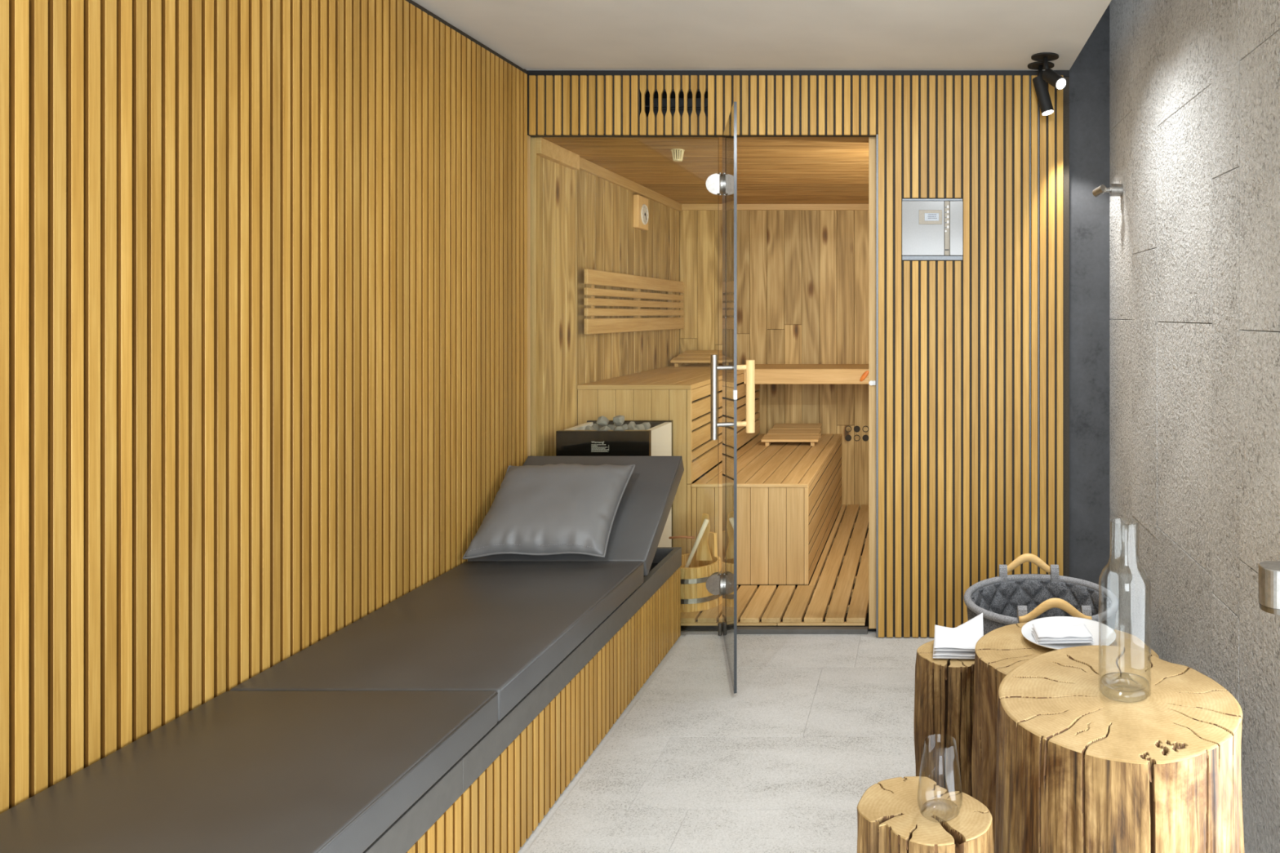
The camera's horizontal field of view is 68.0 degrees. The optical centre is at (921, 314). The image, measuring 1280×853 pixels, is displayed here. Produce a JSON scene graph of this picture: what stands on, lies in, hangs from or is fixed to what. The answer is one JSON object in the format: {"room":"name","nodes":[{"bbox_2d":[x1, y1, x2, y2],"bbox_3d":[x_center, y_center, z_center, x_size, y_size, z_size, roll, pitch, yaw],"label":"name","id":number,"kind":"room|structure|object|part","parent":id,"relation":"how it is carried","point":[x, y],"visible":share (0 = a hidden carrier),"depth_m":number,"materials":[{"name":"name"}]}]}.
{"room":"spa relaxation room","nodes":[
{"label":"spa relaxation room","id":0,"kind":"room"},
{"bbox_2d":[0,0,679,813],"bbox_3d":[-1.628,0.160,2.223,0.064,2.312,7.445,0,0,0],"label":"wall","id":1,"kind":"structure","parent":0,"point":[263,264],"depth_m":2.12,"materials":[{"name":"brown wood"}]},
{"bbox_2d":[523,69,528,133],"bbox_3d":[-1.634,-0.865,3.631,0.052,0.261,0.058,0,0,0],"label":"trim","id":2,"kind":"structure","parent":1,"relation":"attached to","point":[525,71],"depth_m":3.63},
{"bbox_2d":[527,135,530,457],"bbox_3d":[-1.634,0.291,3.628,0.052,2.050,0.051,0,0,0],"label":"trim","id":3,"kind":"structure","parent":1,"relation":"attached to","point":[528,136],"depth_m":3.63,"materials":[{"name":"brown wood"}]},
{"bbox_2d":[536,137,579,169],"bbox_3d":[-1.591,-0.700,3.882,0.034,0.068,0.416,0,0,0],"label":"trim","id":4,"kind":"structure","parent":1,"relation":"attached to","point":[545,148],"depth_m":3.85,"materials":[{"name":"brown wood"}]},
{"bbox_2d":[579,156,681,211],"bbox_3d":[-1.598,-0.708,4.987,0.020,0.052,1.791,0,0,0],"label":"trim","id":5,"kind":"structure","parent":1,"relation":"attached to","point":[586,166],"depth_m":4.78,"materials":[{"name":"brown wood"}]},
{"bbox_2d":[583,268,684,334],"bbox_3d":[-1.583,-0.060,5.026,0.047,0.307,1.751,0,0,0],"label":"backrest","id":6,"kind":"object","parent":1,"relation":"attached to","point":[592,277],"visible":1,"depth_m":4.75,"materials":[{"name":"brown wood"}]},
{"bbox_2d":[633,194,648,230],"bbox_3d":[-1.587,-0.577,5.035,0.040,0.183,0.180,0,0,0],"label":"thermometer","id":7,"kind":"object","parent":1,"relation":"attached to","point":[640,203],"visible":1,"depth_m":4.99,"materials":[{"name":"brown wood"}]},
{"bbox_2d":[543,135,875,204],"bbox_3d":[-0.695,-0.759,4.795,1.930,0.050,2.300,0,0,0],"label":"ceiling","id":8,"kind":"structure","parent":0,"point":[771,170],"depth_m":4.37,"materials":[{"name":"brown wood"}]},
{"bbox_2d":[671,148,684,161],"bbox_3d":[-1.087,-0.709,3.960,0.060,0.050,0.060,0,0,0],"label":"ceiling sensor","id":9,"kind":"object","parent":8,"relation":"attached to","point":[678,153],"visible":1,"depth_m":3.94,"materials":[{"name":"beige plastic"}]},
{"bbox_2d":[673,158,682,161],"bbox_3d":[-1.087,-0.688,3.960,0.038,0.007,0.038,0,0,0],"label":"cup","id":10,"kind":"object","parent":9,"relation":"on","point":[674,159],"depth_m":3.95,"materials":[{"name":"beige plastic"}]},
{"bbox_2d":[517,511,933,852],"bbox_3d":[-0.220,1.344,2.250,2.840,0.064,7.500,0,0,0],"label":"floor","id":11,"kind":"structure","parent":0,"point":[784,762],"depth_m":2.68,"materials":[{"name":"concrete"}]},
{"bbox_2d":[362,546,681,852],"bbox_3d":[-1.288,1.125,2.281,0.613,0.378,2.702,0,0,0],"label":"bench","id":12,"kind":"object","parent":11,"relation":"on","point":[493,798],"visible":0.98,"depth_m":2.33,"materials":[{"name":"brown wood"}]},
{"bbox_2d":[0,456,684,852],"bbox_3d":[-1.277,0.753,2.288,0.624,0.364,2.666,0,0,0],"label":"mattress","id":13,"kind":"object","parent":12,"relation":"on","point":[324,748],"visible":0.95,"depth_m":1.88,"materials":[{"name":"grey leather"}]},
{"bbox_2d":[0,691,497,852],"bbox_3d":[-1.278,0.896,1.493,0.623,0.077,1.076,0,0,0],"label":"cushion","id":14,"kind":"object","parent":13,"relation":"on","point":[238,771],"depth_m":1.65,"materials":[{"name":"grey leather"}]},
{"bbox_2d":[229,561,643,721],"bbox_3d":[-1.278,0.896,2.564,0.623,0.077,1.060,0,0,0],"label":"cushion","id":15,"kind":"object","parent":13,"relation":"on","point":[499,628],"depth_m":2.39,"materials":[{"name":"grey leather"}]},
{"bbox_2d":[462,463,635,559],"bbox_3d":[-1.337,0.701,3.231,0.495,0.274,0.392,0,0,0],"label":"pillow","id":16,"kind":"object","parent":13,"relation":"on","point":[560,508],"visible":1,"depth_m":3.13,"materials":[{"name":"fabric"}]},
{"bbox_2d":[467,456,684,575],"bbox_3d":[-1.278,0.747,3.361,0.623,0.077,0.567,0,31,0],"label":"cushion","id":17,"kind":"object","parent":13,"relation":"on","point":[644,508],"depth_m":3.32,"materials":[{"name":"grey leather"}]},
{"bbox_3d":[-0.994,0.988,1.415,0.026,0.074,0.970,0,0,0],"label":"rail","id":18,"kind":"part","parent":12,"relation":"part of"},
{"bbox_3d":[-0.994,0.988,2.767,0.026,0.074,1.730,0,0,0],"label":"rail","id":19,"kind":"part","parent":12,"relation":"part of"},
{"bbox_3d":[-1.300,0.988,3.621,0.584,0.074,0.022,0,0,0],"label":"rail","id":20,"kind":"part","parent":12,"relation":"part of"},
{"bbox_2d":[680,504,868,626],"bbox_3d":[-0.691,1.287,4.798,1.814,0.049,2.211,0,0,0],"label":"duckboard","id":21,"kind":"object","parent":11,"relation":"on","point":[753,602],"visible":0.38,"depth_m":4.00,"materials":[{"name":"brown wood"}]},
{"bbox_2d":[555,414,672,546],"bbox_3d":[-1.349,0.853,3.939,0.399,0.817,0.390,0,0,0],"label":"heater","id":22,"kind":"object","parent":21,"relation":"on","point":[656,441],"depth_m":3.75,"materials":[{"name":"black metal"}]},
{"bbox_3d":[-1.526,0.806,3.940,0.030,0.619,0.329,0,0,0],"label":"panel","id":23,"kind":"part","parent":22,"relation":"part of","materials":[{"name":"white plastic"}]},
{"bbox_3d":[-1.441,0.508,3.858,0.044,0.053,0.048,0,0,-16],"label":"heater stone","id":24,"kind":"part","parent":22,"relation":"part of","materials":[{"name":"grey stone"}]},
{"bbox_3d":[-1.442,0.506,3.938,0.048,0.050,0.047,0,0,-3],"label":"heater stone","id":25,"kind":"part","parent":22,"relation":"part of","materials":[{"name":"grey stone"}]},
{"bbox_2d":[591,444,608,452],"bbox_3d":[-1.356,0.563,3.745,0.075,0.031,0.001,0,0,0],"label":"print","id":26,"kind":"object","parent":22,"relation":"attached to","point":[594,447],"depth_m":3.75,"materials":[{"name":"white paint"}]},
{"bbox_3d":[-1.402,0.471,3.909,0.055,0.049,0.041,0,0,-26],"label":"heater stone","id":27,"kind":"part","parent":22,"relation":"part of","materials":[{"name":"grey stone"}]},
{"bbox_3d":[-1.345,0.555,3.760,0.392,0.129,0.030,0,0,0],"label":"panel","id":28,"kind":"part","parent":22,"relation":"part of","materials":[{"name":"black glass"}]},
{"bbox_3d":[-1.373,0.509,3.859,0.047,0.053,0.040,0,0,-28],"label":"heater stone","id":29,"kind":"part","parent":22,"relation":"part of","materials":[{"name":"grey stone"}]},
{"bbox_3d":[-1.377,0.510,3.937,0.054,0.048,0.041,0,0,37],"label":"heater stone","id":30,"kind":"part","parent":22,"relation":"part of","materials":[{"name":"grey stone"}]},
{"bbox_3d":[-1.338,0.472,3.923,0.047,0.054,0.044,0,0,13],"label":"heater stone","id":31,"kind":"part","parent":22,"relation":"part of","materials":[{"name":"grey stone"}]},
{"bbox_3d":[-1.313,0.506,3.858,0.050,0.045,0.046,0,0,-20],"label":"heater stone","id":32,"kind":"part","parent":22,"relation":"part of","materials":[{"name":"grey stone"}]},
{"bbox_3d":[-1.313,0.512,3.932,0.041,0.053,0.049,0,0,42],"label":"heater stone","id":33,"kind":"part","parent":22,"relation":"part of","materials":[{"name":"grey stone"}]},
{"bbox_3d":[-1.316,0.506,4.018,0.045,0.047,0.045,0,0,9],"label":"heater stone","id":34,"kind":"part","parent":22,"relation":"part of","materials":[{"name":"grey stone"}]},
{"bbox_3d":[-1.248,0.510,3.858,0.048,0.047,0.048,0,0,-15],"label":"heater stone","id":35,"kind":"part","parent":22,"relation":"part of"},
{"bbox_3d":[-1.246,0.510,3.938,0.042,0.050,0.049,0,0,12],"label":"heater stone","id":36,"kind":"part","parent":22,"relation":"part of","materials":[{"name":"grey stone"}]},
{"bbox_3d":[-1.247,0.510,4.010,0.048,0.047,0.043,0,0,-42],"label":"heater stone","id":37,"kind":"part","parent":22,"relation":"part of","materials":[{"name":"grey stone"}]},
{"bbox_3d":[-1.170,0.806,3.940,0.030,0.619,0.329,0,0,0],"label":"panel","id":38,"kind":"part","parent":22,"relation":"part of","materials":[{"name":"white plastic"}]},
{"bbox_2d":[577,364,759,554],"bbox_3d":[-1.341,0.795,5.024,0.531,0.932,1.759,0,0,0],"label":"bench","id":39,"kind":"object","parent":21,"relation":"on","point":[682,394],"visible":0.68,"depth_m":4.15,"materials":[{"name":"brown wood"}]},
{"bbox_3d":[-1.341,0.340,4.155,0.531,0.021,0.020,0,0,0],"label":"edge trim","id":40,"kind":"part","parent":39,"relation":"part of","materials":[{"name":"brown wood"}]},
{"bbox_3d":[-1.086,1.027,4.155,0.018,0.468,0.019,0,0,0],"label":"corner trim","id":41,"kind":"part","parent":39,"relation":"part of","materials":[{"name":"brown wood"}]},
{"bbox_3d":[-1.085,0.571,4.155,0.019,0.440,0.019,0,0,0],"label":"corner trim","id":42,"kind":"part","parent":39,"relation":"part of","materials":[{"name":"brown wood"}]},
{"bbox_2d":[670,350,722,366],"bbox_3d":[-1.387,0.282,5.713,0.375,0.093,0.289,0,0,0],"label":"headrest cover","id":43,"kind":"object","parent":39,"relation":"on","point":[687,357],"visible":0.6,"depth_m":5.67,"materials":[{"name":"brown wood"}]},
{"bbox_3d":[-1.143,0.573,5.035,0.015,0.435,1.738,0,0,0],"label":"panel","id":44,"kind":"part","parent":39,"relation":"part of","materials":[{"name":"brown wood"}]},
{"bbox_2d":[680,531,722,612],"bbox_3d":[-1.005,1.121,3.895,0.268,0.282,0.268,0,0,0],"label":"bucket","id":45,"kind":"object","parent":21,"relation":"on","point":[695,596],"visible":0.44,"depth_m":3.79,"materials":[{"name":"brown wood"}]},
{"bbox_2d":[668,513,712,567],"bbox_3d":[-1.013,1.060,3.860,0.187,0.375,0.092,0,0,0],"label":"ladle","id":46,"kind":"object","parent":45,"relation":"in","point":[703,553],"visible":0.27,"depth_m":3.89,"materials":[{"name":"brown wood"}]},
{"bbox_3d":[-0.994,1.038,3.858,0.148,0.305,0.026,0,0,7],"label":"handle","id":47,"kind":"part","parent":46,"relation":"part of","materials":[{"name":"brown wood"}]},
{"bbox_2d":[691,433,841,584],"bbox_3d":[-0.802,1.027,5.024,0.546,0.470,1.759,0,0,0],"label":"bench","id":48,"kind":"object","parent":21,"relation":"on","point":[789,494],"visible":0.85,"depth_m":4.15,"materials":[{"name":"brown wood"}]},
{"bbox_3d":[-0.802,0.799,4.155,0.546,0.015,0.020,0,0,0],"label":"edge trim","id":49,"kind":"part","parent":48,"relation":"part of","materials":[{"name":"brown wood"}]},
{"bbox_2d":[760,423,822,445],"bbox_3d":[-0.793,0.747,5.537,0.343,0.089,0.398,0,0,0],"label":"headrest cover","id":50,"kind":"object","parent":48,"relation":"on","point":[780,433],"visible":1,"depth_m":5.47,"materials":[{"name":"brown wood"}]},
{"bbox_3d":[-0.538,1.034,4.155,0.019,0.454,0.019,0,0,0],"label":"corner trim","id":51,"kind":"part","parent":48,"relation":"part of","materials":[{"name":"brown wood"}]},
{"bbox_3d":[-0.540,1.039,5.035,0.018,0.442,1.735,0,0,0],"label":"panel","id":52,"kind":"part","parent":48,"relation":"part of","materials":[{"name":"brown wood"}]},
{"bbox_2d":[857,776,993,852],"bbox_3d":[0.003,1.089,1.556,0.197,0.454,0.261,0,0,-43],"label":"stool","id":53,"kind":"object","parent":11,"relation":"on","point":[890,820],"visible":1,"depth_m":1.52,"materials":[{"name":"brown wood"}]},
{"bbox_2d":[916,737,962,822],"bbox_3d":[0.032,0.798,1.533,0.079,0.125,0.079,0,0,0],"label":"drinking glass","id":54,"kind":"object","parent":53,"relation":"on","point":[925,738],"visible":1,"depth_m":1.53,"materials":[{"name":"clear glass"}]},
{"bbox_3d":[0.032,0.857,1.533,0.066,0.008,0.066,0,0,0],"label":"glass","id":55,"kind":"part","parent":54,"relation":"part of","materials":[{"name":"clear glass"}]},
{"bbox_2d":[914,640,974,796],"bbox_3d":[0.072,1.123,2.451,0.189,0.387,0.223,0,0,0],"label":"stool","id":56,"kind":"object","parent":11,"relation":"on","point":[944,692],"visible":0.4,"depth_m":2.36,"materials":[{"name":"brown wood"}]},
{"bbox_2d":[933,645,974,658],"bbox_3d":[0.101,0.920,2.445,0.138,0.016,0.120,0,0,2],"label":"folded cloth","id":57,"kind":"object","parent":56,"relation":"on","point":[938,655],"visible":0.31,"depth_m":2.39,"materials":[{"name":"white fabric"}]},
{"bbox_2d":[933,613,983,651],"bbox_3d":[0.103,0.875,2.450,0.138,0.067,0.124,0,0,2],"label":"folded cloth","id":58,"kind":"object","parent":57,"relation":"on","point":[965,637],"visible":0.94,"depth_m":2.45,"materials":[{"name":"white fabric"}]},
{"bbox_2d":[963,553,1119,635],"bbox_3d":[0.395,1.087,2.950,0.511,0.455,0.514,0,0,0],"label":"basket","id":59,"kind":"object","parent":11,"relation":"on","point":[1003,600],"visible":0.27,"depth_m":3.11,"materials":[{"name":"grey fabric"}]},
{"bbox_3d":[0.383,0.898,3.195,0.209,0.078,0.024,0,0,0],"label":"handle","id":60,"kind":"part","parent":59,"relation":"part of","materials":[{"name":"brown wood"}]},
{"bbox_3d":[0.407,0.902,2.705,0.221,0.078,0.024,0,0,0],"label":"handle","id":61,"kind":"part","parent":59,"relation":"part of","materials":[{"name":"brown wood"}]},
{"bbox_2d":[971,622,1159,852],"bbox_3d":[0.360,1.080,2.252,0.466,0.472,0.420,0,0,0],"label":"stool","id":62,"kind":"object","parent":11,"relation":"on","point":[1003,649],"visible":0.23,"depth_m":2.19,"materials":[{"name":"brown wood"}]},
{"bbox_2d":[1021,616,1115,649],"bbox_3d":[0.381,0.834,2.307,0.243,0.018,0.243,0,0,0],"label":"plate","id":63,"kind":"object","parent":62,"relation":"on","point":[1103,634],"visible":0.58,"depth_m":2.34,"materials":[{"name":"ceramic"}]},
{"bbox_2d":[1031,622,1093,644],"bbox_3d":[0.360,0.817,2.280,0.144,0.026,0.090,0,0,-3],"label":"folded cloth","id":64,"kind":"object","parent":63,"relation":"on","point":[1043,633],"visible":1,"depth_m":2.25,"materials":[{"name":"white fabric"}]},
{"bbox_2d":[994,645,1244,852],"bbox_3d":[0.380,1.032,1.746,0.483,0.569,0.556,0,0,0],"label":"table","id":65,"kind":"object","parent":11,"relation":"on","point":[1079,769],"visible":0.99,"depth_m":1.58,"materials":[{"name":"brown wood"}]},
{"bbox_2d":[1098,518,1151,702],"bbox_3d":[0.401,0.577,1.752,0.101,0.339,0.101,0,0,0],"label":"bottle","id":66,"kind":"object","parent":65,"relation":"on","point":[1131,518],"visible":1,"depth_m":1.75,"materials":[{"name":"clear glass"}]},
{"bbox_3d":[0.401,0.727,1.752,0.096,0.040,0.096,0,0,0],"label":"glass","id":67,"kind":"part","parent":66,"relation":"part of","materials":[{"name":"clear glass"}]},
{"bbox_2d":[412,0,1111,70],"bbox_3d":[-0.529,-1.036,1.050,2.262,0.080,5.140,0,0,0],"label":"ceiling","id":68,"kind":"structure","parent":0,"point":[531,34],"depth_m":3.14,"materials":[{"name":"paint"}]},
{"bbox_2d":[1027,61,1054,115],"bbox_3d":[0.476,-0.891,3.535,0.106,0.208,0.125,0,0,0],"label":"spotlight","id":69,"kind":"object","parent":68,"relation":"attached to","point":[1041,88],"visible":0.87,"depth_m":3.49,"materials":[{"name":"black metal"}]},
{"bbox_3d":[0.470,-0.953,3.529,0.021,0.082,0.050,0,0,16],"label":"arm","id":70,"kind":"part","parent":69,"relation":"part of"},
{"bbox_2d":[1031,52,1066,89],"bbox_3d":[0.482,-0.924,3.406,0.106,0.144,0.147,0,0,-17],"label":"spotlight","id":71,"kind":"object","parent":68,"relation":"attached to","point":[1050,76],"visible":1,"depth_m":3.39,"materials":[{"name":"black metal"}]},
{"bbox_3d":[0.486,-0.951,3.419,0.040,0.081,0.021,0,0,37],"label":"arm","id":72,"kind":"part","parent":71,"relation":"part of"},
{"bbox_2d":[679,210,868,511],"bbox_3d":[-0.700,0.266,5.923,1.840,2.100,0.044,0,0,0],"label":"wall","id":73,"kind":"structure","parent":0,"point":[802,276],"depth_m":5.91,"materials":[{"name":"brown wood"}]},
{"bbox_2d":[681,204,868,210],"bbox_3d":[-0.695,-0.713,5.894,1.826,0.042,0.020,0,0,0],"label":"trim","id":74,"kind":"structure","parent":73,"relation":"attached to","point":[684,206],"depth_m":5.88,"materials":[{"name":"brown wood"}]},
{"bbox_2d":[743,364,868,384],"bbox_3d":[-0.428,0.375,5.636,1.293,0.092,0.536,0,0,0],"label":"bench","id":75,"kind":"object","parent":73,"relation":"attached to","point":[765,374],"visible":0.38,"depth_m":5.37,"materials":[{"name":"brown wood"}]},
{"bbox_2d":[860,370,868,381],"bbox_3d":[-0.345,0.371,5.360,0.054,0.065,0.014,0,0,-3],"label":"peg","id":76,"kind":"object","parent":75,"relation":"attached to","point":[865,374],"visible":0.91,"depth_m":5.36,"materials":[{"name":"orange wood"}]},
{"bbox_2d":[527,75,1069,637],"bbox_3d":[-0.500,0.161,3.683,2.207,2.306,0.148,0,0,0],"label":"wall","id":77,"kind":"structure","parent":0,"point":[974,350],"depth_m":3.61,"materials":[{"name":"brown wood"}]},
{"bbox_2d":[530,137,536,456],"bbox_3d":[-1.616,0.290,3.669,0.048,2.046,0.005,0,0,0],"label":"trim","id":78,"kind":"structure","parent":77,"relation":"attached to","point":[533,140],"depth_m":3.67,"materials":[{"name":"brown wood"}]},
{"bbox_2d":[530,137,718,631],"bbox_3d":[-1.237,0.287,3.660,0.800,2.034,0.010,0,0,0],"label":"window","id":79,"kind":"structure","parent":77,"relation":"in","point":[531,137],"depth_m":3.66,"materials":[{"name":"clear glass"}]},
{"bbox_2d":[640,75,707,135],"bbox_3d":[-1.009,-0.851,3.683,0.302,0.242,0.148,0,0,0],"label":"air vent","id":80,"kind":"object","parent":77,"relation":"in","point":[675,104],"depth_m":3.61,"materials":[{"name":"brown wood"}]},
{"bbox_2d":[680,631,716,634],"bbox_3d":[-1.221,1.311,3.653,0.758,0.010,0.002,0,0,0],"label":"trim","id":81,"kind":"structure","parent":77,"relation":"attached to","point":[682,633],"depth_m":3.65,"materials":[{"name":"metal"}]},
{"bbox_2d":[706,101,875,693],"bbox_3d":[-0.537,0.291,3.363,0.696,2.045,0.630,0,0,0],"label":"door","id":82,"kind":"structure","parent":77,"relation":"in","point":[725,184],"depth_m":3.18,"materials":[{"name":"clear glass"}]},
{"bbox_3d":[-0.727,0.285,3.353,0.010,2.032,0.630,0,0,-16],"label":"glass","id":83,"kind":"part","parent":82,"relation":"part of","materials":[{"name":"clear glass"}]},
{"bbox_2d":[527,70,1069,76],"bbox_3d":[-0.506,-0.984,3.631,2.217,0.024,0.018,0,0,0],"label":"trim","id":84,"kind":"structure","parent":77,"relation":"attached to","point":[1064,73],"depth_m":3.62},
{"bbox_2d":[737,626,867,634],"bbox_3d":[-0.506,1.306,3.672,0.568,0.020,0.035,0,0,0],"label":"trim","id":85,"kind":"structure","parent":77,"relation":"attached to","point":[740,630],"depth_m":3.65,"materials":[{"name":"metal"}]},
{"bbox_2d":[868,137,875,628],"bbox_3d":[-0.202,0.282,3.734,0.032,2.031,0.132,0,0,0],"label":"trim","id":86,"kind":"structure","parent":77,"relation":"attached to","point":[872,140],"depth_m":3.67,"materials":[{"name":"brown wood"}]},
{"bbox_2d":[875,134,878,637],"bbox_3d":[-0.176,0.291,3.639,0.018,2.048,0.050,0,0,0],"label":"trim","id":87,"kind":"structure","parent":77,"relation":"attached to","point":[877,135],"depth_m":3.61,"materials":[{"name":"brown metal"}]},
{"bbox_2d":[902,198,963,260],"bbox_3d":[0.044,-0.346,3.611,0.248,0.251,0.021,0,0,0],"label":"control panel","id":88,"kind":"object","parent":77,"relation":"attached to","point":[932,228],"visible":1,"depth_m":3.60,"materials":[{"name":"grey metal"}]},
{"bbox_3d":[0.006,-0.350,3.613,0.172,0.221,0.017,0,0,0],"label":"plate","id":89,"kind":"part","parent":88,"relation":"part of","materials":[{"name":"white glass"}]},
{"bbox_3d":[0.141,-0.350,3.613,0.054,0.221,0.017,0,0,0],"label":"plate","id":90,"kind":"part","parent":88,"relation":"part of","materials":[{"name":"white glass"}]},
{"bbox_2d":[1069,4,1111,590],"bbox_3d":[0.680,-0.052,3.695,0.240,2.736,0.050,0,0,0],"label":"wall","id":91,"kind":"structure","parent":0,"point":[1089,74],"depth_m":3.67,"materials":[{"name":"paint"}]},
{"bbox_2d":[1109,0,1279,852],"bbox_3d":[0.806,-0.052,1.085,0.061,2.736,5.169,0,0,0],"label":"wall","id":92,"kind":"structure","parent":0,"point":[1194,85],"depth_m":2.47,"materials":[{"name":"concrete"}]},
{"bbox_2d":[1092,183,1123,196],"bbox_3d":[0.719,-0.482,3.441,0.111,0.049,0.056,0,0,0],"label":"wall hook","id":93,"kind":"object","parent":92,"relation":"attached to","point":[1114,189],"visible":1,"depth_m":3.42,"materials":[{"name":"metal"}]},
{"bbox_3d":[0.689,-0.479,3.441,0.031,0.044,0.054,0,0,-32],"label":"knob","id":94,"kind":"part","parent":93,"relation":"part of","materials":[{"name":"metal"}]},
{"bbox_3d":[0.714,-0.482,3.440,0.035,0.018,0.018,0,0,0],"label":"rod","id":95,"kind":"part","parent":93,"relation":"part of","materials":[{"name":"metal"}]},
{"bbox_2d":[1258,560,1279,614],"bbox_3d":[0.720,0.539,1.750,0.109,0.088,0.075,0,0,0],"label":"wall fixture","id":96,"kind":"object","parent":92,"relation":"attached to","point":[1268,571],"visible":1,"depth_m":1.73,"materials":[{"name":"metal"}]}
]}

